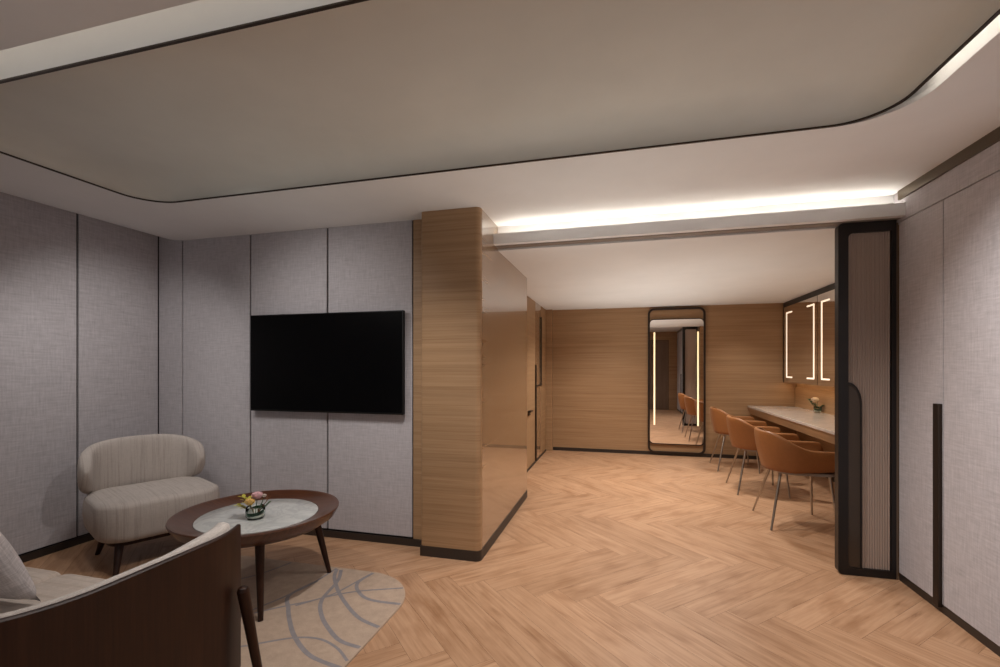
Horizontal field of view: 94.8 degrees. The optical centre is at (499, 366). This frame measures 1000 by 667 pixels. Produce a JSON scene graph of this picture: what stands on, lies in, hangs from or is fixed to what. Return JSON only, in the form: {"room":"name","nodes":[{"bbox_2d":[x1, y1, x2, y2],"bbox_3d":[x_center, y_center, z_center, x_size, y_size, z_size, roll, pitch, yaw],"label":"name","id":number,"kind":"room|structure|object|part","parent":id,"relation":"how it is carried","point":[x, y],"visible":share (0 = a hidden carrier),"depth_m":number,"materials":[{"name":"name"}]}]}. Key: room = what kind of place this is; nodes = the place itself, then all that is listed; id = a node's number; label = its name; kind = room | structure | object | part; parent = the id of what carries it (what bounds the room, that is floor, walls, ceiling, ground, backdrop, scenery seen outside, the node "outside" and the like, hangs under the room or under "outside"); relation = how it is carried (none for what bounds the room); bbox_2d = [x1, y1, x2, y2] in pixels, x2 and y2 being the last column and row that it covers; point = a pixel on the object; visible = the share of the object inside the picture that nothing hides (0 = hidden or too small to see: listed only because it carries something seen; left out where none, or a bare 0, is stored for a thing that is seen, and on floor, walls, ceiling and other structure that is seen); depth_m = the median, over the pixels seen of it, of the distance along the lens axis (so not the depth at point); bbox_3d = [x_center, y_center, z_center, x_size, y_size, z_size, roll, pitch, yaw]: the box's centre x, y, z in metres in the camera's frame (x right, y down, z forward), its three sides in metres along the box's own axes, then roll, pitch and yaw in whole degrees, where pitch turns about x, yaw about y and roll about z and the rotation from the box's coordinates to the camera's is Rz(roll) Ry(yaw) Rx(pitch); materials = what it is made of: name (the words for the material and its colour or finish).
{"room":"dressing room lounge","nodes":[
{"label":"dressing room lounge","id":0,"kind":"room"},
{"bbox_2d":[0,192,157,555],"bbox_3d":[-3.459,0.050,2.220,0.120,2.500,3.633,0,0,15],"label":"wall","id":1,"kind":"structure","parent":0,"point":[79,293],"depth_m":3.29,"materials":[{"name":"grey fabric"}]},
{"bbox_2d":[19,534,93,562],"bbox_3d":[-3.397,1.275,2.195,0.012,0.050,3.617,0,0,15],"label":"baseboard","id":2,"kind":"structure","parent":1,"relation":"attached to","point":[67,544],"depth_m":3.23,"materials":[{"name":"grey wood"}]},
{"bbox_2d":[158,219,421,539],"bbox_3d":[-1.757,0.050,3.708,2.655,2.500,0.123,0,0,15],"label":"wall","id":3,"kind":"structure","parent":0,"point":[209,289],"depth_m":3.62,"materials":[{"name":"grey fabric"}]},
{"bbox_2d":[250,310,404,414],"bbox_3d":[-1.330,-0.032,3.502,1.325,0.754,0.060,0,0,15],"label":"television","id":4,"kind":"object","parent":3,"relation":"attached to","point":[337,362],"visible":1,"depth_m":3.46,"materials":[{"name":"black"}]},
{"bbox_2d":[303,529,421,546],"bbox_3d":[-1.726,1.275,3.629,2.514,0.050,0.012,0,0,15],"label":"baseboard","id":5,"kind":"structure","parent":3,"relation":"attached to","point":[327,533],"depth_m":3.42,"materials":[{"name":"grey wood"}]},
{"bbox_2d":[0,0,999,309],"bbox_3d":[0.076,-1.052,3.356,6.540,0.325,8.030,0,0,15],"label":"ceiling","id":6,"kind":"structure","parent":0,"point":[881,154],"depth_m":2.79,"materials":[{"name":"white paint"}]},
{"bbox_2d":[0,0,999,200],"bbox_3d":[-0.462,-1.135,1.954,4.097,0.121,1.164,0,0,15],"label":"ceiling","id":7,"kind":"structure","parent":0,"point":[369,89],"depth_m":1.88,"materials":[{"name":"white paint"}]},
{"bbox_2d":[0,0,999,202],"bbox_3d":[-0.462,-1.070,1.954,4.103,0.006,1.170,0,0,15],"label":"trim","id":8,"kind":"structure","parent":7,"relation":"attached to","point":[346,2],"depth_m":1.70,"materials":[{"name":"brown metal"}]},
{"bbox_2d":[482,210,526,547],"bbox_3d":[0.069,0.080,3.861,0.012,2.320,1.537,0,0,15],"label":"wall","id":9,"kind":"structure","parent":0,"point":[504,287],"depth_m":3.65,"materials":[{"name":"brown wood"}]},
{"bbox_2d":[23,450,999,666],"bbox_3d":[0.137,1.325,3.392,6.440,0.050,7.930,0,0,15],"label":"floor","id":10,"kind":"structure","parent":0,"point":[607,559],"depth_m":2.80,"materials":[{"name":"brown wood"}]},
{"bbox_2d":[0,522,261,666],"bbox_3d":[-1.989,0.900,1.499,2.036,0.808,1.048,0,0,15],"label":"sofa","id":11,"kind":"object","parent":10,"relation":"on","point":[185,606],"visible":0.98,"depth_m":1.41,"materials":[{"name":"brown wood"}]},
{"bbox_2d":[0,532,39,600],"bbox_3d":[-1.925,0.652,1.644,0.460,0.413,0.234,0,0,15],"label":"throw pillow","id":12,"kind":"object","parent":11,"relation":"on","point":[16,582],"visible":1,"depth_m":1.63,"materials":[{"name":"grey fabric"}]},
{"bbox_2d":[25,567,60,584],"bbox_3d":[-2.387,0.946,1.646,0.841,0.157,0.915,0,0,15],"label":"seat cushion","id":13,"kind":"object","parent":11,"relation":"on","point":[37,575],"depth_m":1.94,"materials":[{"name":"beige fabric"}]},
{"bbox_2d":[0,574,105,613],"bbox_3d":[-1.570,0.946,1.431,0.841,0.157,0.915,0,0,15],"label":"seat cushion","id":14,"kind":"object","parent":11,"relation":"on","point":[54,586],"depth_m":1.81,"materials":[{"name":"beige fabric"}]},
{"bbox_3d":[-0.923,1.050,1.718,0.106,0.481,0.041,0,0,-40],"label":"leg","id":15,"kind":"part","parent":11,"relation":"part of","materials":[{"name":"brown wood"}]},
{"bbox_2d":[77,434,219,575],"bbox_3d":[-2.457,0.908,3.237,0.707,0.796,0.738,0,0,40],"label":"lounge chair","id":16,"kind":"object","parent":10,"relation":"on","point":[133,485],"visible":0.87,"depth_m":3.17,"materials":[{"name":"beige fabric"}]},
{"bbox_3d":[-2.746,1.205,3.173,0.128,0.203,0.051,0,0,9],"label":"leg","id":17,"kind":"part","parent":16,"relation":"part of","materials":[{"name":"brown wood"}]},
{"bbox_3d":[-2.399,1.205,2.897,0.051,0.203,0.128,0,0,-34],"label":"leg","id":18,"kind":"part","parent":16,"relation":"part of","materials":[{"name":"brown wood"}]},
{"bbox_3d":[-2.420,1.117,3.222,0.460,0.035,0.560,0,0,40],"label":"frame","id":19,"kind":"part","parent":16,"relation":"part of","materials":[{"name":"brown wood"}]},
{"bbox_3d":[-2.612,0.705,3.365,0.306,0.390,0.738,0,0,40],"label":"backrest","id":20,"kind":"part","parent":16,"relation":"part of","materials":[{"name":"beige fabric"}]},
{"bbox_3d":[-2.420,0.969,3.222,0.630,0.262,0.712,0,0,40],"label":"seat","id":21,"kind":"part","parent":16,"relation":"part of","materials":[{"name":"beige fabric"}]},
{"bbox_2d":[241,556,404,666],"bbox_3d":[-1.453,1.294,2.244,1.648,0.012,1.600,0,0,15],"label":"rug","id":22,"kind":"object","parent":10,"relation":"on","point":[314,617],"visible":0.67,"depth_m":2.43,"materials":[{"name":"beige carpet"}]},
{"bbox_2d":[165,489,338,621],"bbox_3d":[-1.404,1.060,2.680,0.882,0.462,0.882,0,0,15],"label":"coffee table","id":23,"kind":"object","parent":22,"relation":"on","point":[291,513],"visible":0.8,"depth_m":2.59,"materials":[{"name":"brown wood"}]},
{"bbox_2d":[245,504,264,519],"bbox_3d":[-1.387,0.824,2.609,0.102,0.068,0.102,0,0,15],"label":"glass vase","id":24,"kind":"object","parent":23,"relation":"on","point":[255,513],"visible":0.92,"depth_m":2.57,"materials":[{"name":"white"}]},
{"bbox_2d":[234,494,251,508],"bbox_3d":[-1.457,0.779,2.616,0.102,0.099,0.072,0,0,-28],"label":"sprig","id":25,"kind":"object","parent":24,"relation":"in","point":[243,495],"visible":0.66,"depth_m":2.61,"materials":[{"name":"yellow"}]},
{"bbox_2d":[244,498,254,508],"bbox_3d":[-1.405,0.789,2.585,0.053,0.098,0.054,0,0,15],"label":"rose","id":26,"kind":"object","parent":24,"relation":"in","point":[250,501],"visible":0.99,"depth_m":2.57,"materials":[{"name":"yellow plant"}]},
{"bbox_2d":[251,491,262,507],"bbox_3d":[-1.382,0.774,2.619,0.059,0.126,0.057,0,0,15],"label":"rose","id":27,"kind":"object","parent":24,"relation":"in","point":[256,495],"visible":0.98,"depth_m":2.61,"materials":[{"name":"pink plant"}]},
{"bbox_3d":[-1.236,1.105,2.380,0.048,0.373,0.120,0,0,-38],"label":"leg","id":28,"kind":"part","parent":23,"relation":"part of","materials":[{"name":"brown wood"}]},
{"bbox_3d":[-1.110,1.105,2.859,0.120,0.373,0.048,0,0,-23],"label":"leg","id":29,"kind":"part","parent":23,"relation":"part of","materials":[{"name":"brown wood"}]},
{"bbox_2d":[422,207,481,550],"bbox_3d":[-0.138,0.070,3.888,0.425,2.320,1.590,0,0,15],"label":"wall pier","id":30,"kind":"object","parent":10,"relation":"on","point":[451,238],"visible":0.64,"depth_m":3.11,"materials":[{"name":"brown wood"}]},
{"bbox_2d":[420,491,526,561],"bbox_3d":[-0.139,1.266,3.886,0.433,0.069,1.594,0,0,15],"label":"baseboard","id":31,"kind":"object","parent":30,"relation":"attached to","point":[448,553],"visible":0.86,"depth_m":3.15,"materials":[{"name":"grey"}]},
{"bbox_2d":[527,296,544,468],"bbox_3d":[0.392,0.192,5.865,0.067,2.153,2.486,0,0,15],"label":"door","id":32,"kind":"structure","parent":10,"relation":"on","point":[535,312],"depth_m":6.21,"materials":[{"name":"brown wood"}]},
{"bbox_3d":[0.359,0.192,5.830,0.022,2.153,0.854,0,0,15],"label":"door","id":33,"kind":"part","parent":32,"relation":"part of","materials":[{"name":"brown wood"}]},
{"bbox_3d":[0.486,0.619,6.226,0.022,1.298,0.020,0,0,15],"label":"handle","id":34,"kind":"part","parent":32,"relation":"part of","materials":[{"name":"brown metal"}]},
{"bbox_3d":[0.524,0.192,6.459,0.022,2.153,0.434,0,0,15],"label":"door","id":35,"kind":"part","parent":32,"relation":"part of","materials":[{"name":"brown wood"}]},
{"bbox_3d":[0.596,-0.225,6.652,0.018,0.990,0.020,0,0,15],"label":"handle","id":36,"kind":"part","parent":32,"relation":"part of","materials":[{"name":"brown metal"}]},
{"bbox_3d":[0.633,0.192,6.874,0.022,2.153,0.412,0,0,15],"label":"door","id":37,"kind":"part","parent":32,"relation":"part of","materials":[{"name":"brown wood"}]},
{"bbox_2d":[709,406,766,473],"bbox_3d":[3.031,0.914,5.913,0.605,0.778,0.570,0,0,15],"label":"tub chair","id":38,"kind":"object","parent":10,"relation":"on","point":[718,416],"visible":0.48,"depth_m":5.79,"materials":[{"name":"orange leather"}]},
{"bbox_3d":[2.881,1.081,6.155,0.024,0.443,0.187,0,0,-22],"label":"leg","id":39,"kind":"part","parent":38,"relation":"part of","materials":[{"name":"silver metal"}]},
{"bbox_3d":[2.781,1.081,5.777,0.187,0.443,0.024,0,0,-38],"label":"leg","id":40,"kind":"part","parent":38,"relation":"part of","materials":[{"name":"silver metal"}]},
{"bbox_3d":[3.159,1.082,5.649,0.023,0.440,0.099,0,0,-14],"label":"leg","id":41,"kind":"part","parent":38,"relation":"part of","materials":[{"name":"silver metal"}]},
{"bbox_2d":[726,415,799,498],"bbox_3d":[2.732,0.914,4.855,0.605,0.778,0.570,0,0,15],"label":"tub chair","id":42,"kind":"object","parent":10,"relation":"on","point":[741,433],"visible":0.59,"depth_m":4.72,"materials":[{"name":"orange leather"}]},
{"bbox_3d":[2.582,1.081,5.097,0.024,0.443,0.187,0,0,-22],"label":"leg","id":43,"kind":"part","parent":42,"relation":"part of","materials":[{"name":"silver metal"}]},
{"bbox_3d":[2.482,1.081,4.718,0.187,0.443,0.024,0,0,-38],"label":"leg","id":44,"kind":"part","parent":42,"relation":"part of","materials":[{"name":"silver metal"}]},
{"bbox_3d":[2.860,1.082,4.590,0.023,0.440,0.099,0,0,-14],"label":"leg","id":45,"kind":"part","parent":42,"relation":"part of","materials":[{"name":"silver metal"}]},
{"bbox_2d":[752,426,834,530],"bbox_3d":[2.478,0.914,3.846,0.605,0.778,0.570,0,0,15],"label":"tub chair","id":46,"kind":"object","parent":10,"relation":"on","point":[781,455],"visible":0.91,"depth_m":3.67,"materials":[{"name":"orange leather"}]},
{"bbox_3d":[2.327,1.081,4.088,0.024,0.443,0.187,0,0,-22],"label":"leg","id":47,"kind":"part","parent":46,"relation":"part of","materials":[{"name":"silver metal"}]},
{"bbox_3d":[2.227,1.081,3.710,0.187,0.443,0.024,0,0,-38],"label":"leg","id":48,"kind":"part","parent":46,"relation":"part of","materials":[{"name":"silver metal"}]},
{"bbox_3d":[2.719,1.082,4.014,0.023,0.440,0.099,0,0,43],"label":"leg","id":49,"kind":"part","parent":46,"relation":"part of","materials":[{"name":"silver metal"}]},
{"bbox_3d":[2.605,1.082,3.582,0.023,0.440,0.099,0,0,-14],"label":"leg","id":50,"kind":"part","parent":46,"relation":"part of","materials":[{"name":"silver metal"}]},
{"bbox_2d":[899,171,999,656],"bbox_3d":[1.976,0.210,0.927,0.110,2.180,3.875,0,0,15],"label":"wardrobe","id":51,"kind":"object","parent":10,"relation":"on","point":[949,251],"visible":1,"depth_m":2.33,"materials":[{"name":"grey fabric"}]},
{"bbox_3d":[2.398,0.187,2.610,0.030,2.130,0.394,0,0,15],"label":"door","id":52,"kind":"part","parent":51,"relation":"part of","materials":[{"name":"grey fabric"}]},
{"bbox_3d":[2.330,0.733,2.450,0.020,1.075,0.044,0,0,15],"label":"handle","id":53,"kind":"part","parent":51,"relation":"part of","materials":[{"name":"brown metal"}]},
{"bbox_3d":[2.283,0.187,2.175,0.030,2.130,0.493,0,0,15],"label":"door","id":54,"kind":"part","parent":51,"relation":"part of","materials":[{"name":"grey fabric"}]},
{"bbox_2d":[545,309,552,450],"bbox_3d":[0.288,0.050,5.921,0.395,2.500,2.760,0,0,15],"label":"wall","id":55,"kind":"structure","parent":0,"point":[548,313],"depth_m":7.13,"materials":[{"name":"brown wood"}]},
{"bbox_2d":[527,449,545,471],"bbox_3d":[0.379,1.285,5.903,0.029,0.030,2.568,0,0,15],"label":"baseboard","id":56,"kind":"structure","parent":55,"relation":"attached to","point":[544,451],"depth_m":6.27,"materials":[{"name":"grey"}]},
{"bbox_2d":[553,303,795,455],"bbox_3d":[2.454,0.050,6.841,3.715,2.500,0.120,0,0,15],"label":"wall","id":57,"kind":"structure","parent":0,"point":[600,356],"depth_m":6.89,"materials":[{"name":"brown wood"}]},
{"bbox_2d":[553,447,759,459],"bbox_3d":[2.458,1.275,6.771,3.369,0.050,0.012,0,0,15],"label":"baseboard","id":58,"kind":"structure","parent":57,"relation":"attached to","point":[554,448],"depth_m":6.86,"materials":[{"name":"grey"}]},
{"bbox_2d":[648,307,705,454],"bbox_3d":[2.573,0.200,6.717,0.790,2.130,0.055,0,0,15],"label":"wall mirror","id":59,"kind":"object","parent":57,"relation":"attached to","point":[676,336],"visible":1,"depth_m":6.70,"materials":[{"name":"clear mirror"}]},
{"bbox_2d":[796,141,999,575],"bbox_3d":[2.826,0.050,2.684,0.820,2.500,7.730,0,0,15],"label":"wall","id":60,"kind":"structure","parent":0,"point":[986,163],"depth_m":2.45,"materials":[{"name":"grey fabric"}]},
{"bbox_2d":[495,218,900,248],"bbox_3d":[1.209,-0.906,3.151,2.554,0.013,0.078,0,0,15],"label":"trim","id":61,"kind":"structure","parent":60,"relation":"attached to","point":[832,224],"depth_m":3.12,"materials":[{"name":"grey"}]},
{"bbox_2d":[493,195,905,252],"bbox_3d":[1.213,-1.004,3.163,2.554,0.232,0.205,0,0,15],"label":"trim","id":62,"kind":"structure","parent":60,"relation":"attached to","point":[877,207],"depth_m":3.08,"materials":[{"name":"white paint"}]},
{"bbox_2d":[748,387,834,443],"bbox_3d":[3.322,0.490,4.641,0.610,0.420,3.666,0,0,15],"label":"countertop","id":63,"kind":"structure","parent":60,"relation":"attached to","point":[801,417],"depth_m":5.26,"materials":[{"name":"beige stone"}]},
{"bbox_2d":[813,406,821,412],"bbox_3d":[3.775,0.505,5.466,0.086,0.075,0.086,0,0,15],"label":"glass vase","id":64,"kind":"object","parent":63,"relation":"on","point":[818,409],"visible":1,"depth_m":5.43,"materials":[{"name":"white"}]},
{"bbox_2d":[811,397,818,401],"bbox_3d":[3.745,0.442,5.466,0.081,0.162,0.080,0,0,15],"label":"rose","id":65,"kind":"object","parent":64,"relation":"in","point":[814,399],"visible":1,"depth_m":5.45,"materials":[{"name":"beige plant"}]},
{"bbox_2d":[783,283,834,386],"bbox_3d":[3.564,-0.337,4.686,0.165,1.100,3.478,0,0,15],"label":"mirror","id":66,"kind":"object","parent":60,"relation":"attached to","point":[808,319],"visible":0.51,"depth_m":5.49,"materials":[{"name":"mirror"}]},
{"bbox_3d":[3.937,-0.305,6.372,0.020,1.030,0.028,0,0,15],"label":"trim","id":67,"kind":"part","parent":66,"relation":"part of","materials":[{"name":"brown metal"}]},
{"bbox_3d":[3.788,-0.305,5.811,0.019,1.030,1.116,0,0,15],"label":"door","id":68,"kind":"part","parent":66,"relation":"part of","materials":[{"name":"white mirror"}]},
{"bbox_3d":[3.568,-0.855,4.686,0.157,0.065,3.478,0,0,15],"label":"cornice","id":69,"kind":"part","parent":66,"relation":"part of","materials":[{"name":"black metal"}]},
{"bbox_3d":[3.498,-0.305,4.705,0.019,1.030,1.148,0,0,15],"label":"door","id":70,"kind":"part","parent":66,"relation":"part of","materials":[{"name":"white mirror"}]},
{"bbox_2d":[795,387,834,414],"bbox_3d":[3.608,0.411,4.565,0.018,0.262,3.666,0,0,15],"label":"backsplash","id":71,"kind":"structure","parent":60,"relation":"attached to","point":[826,398],"depth_m":5.67,"materials":[{"name":"brown wood"}]},
{"bbox_2d":[835,220,896,578],"bbox_3d":[2.277,0.199,2.870,0.308,2.197,0.050,0,0,15],"label":"door","id":72,"kind":"structure","parent":60,"relation":"in","point":[865,252],"depth_m":2.86,"materials":[{"name":"black metal"}]},
{"bbox_3d":[2.207,0.678,2.873,0.069,1.142,0.010,0,0,15],"label":"pull panel","id":73,"kind":"part","parent":72,"relation":"part of","materials":[{"name":"brown"}]},
{"bbox_3d":[2.291,0.207,2.862,0.229,2.085,0.016,0,0,15],"label":"fluted glass","id":74,"kind":"part","parent":72,"relation":"part of","materials":[{"name":"glass"}]},
{"bbox_2d":[897,223,897,579],"bbox_3d":[2.437,0.208,2.841,0.012,2.183,0.055,0,0,15],"label":"trim","id":75,"kind":"structure","parent":60,"relation":"attached to","point":[897,223],"depth_m":2.81,"materials":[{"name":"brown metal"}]},
{"bbox_2d":[898,126,999,199],"bbox_3d":[1.933,-1.042,0.925,0.012,0.057,3.872,0,0,15],"label":"trim","id":76,"kind":"structure","parent":60,"relation":"attached to","point":[993,137],"depth_m":2.34,"materials":[{"name":"brown metal"}]}
]}

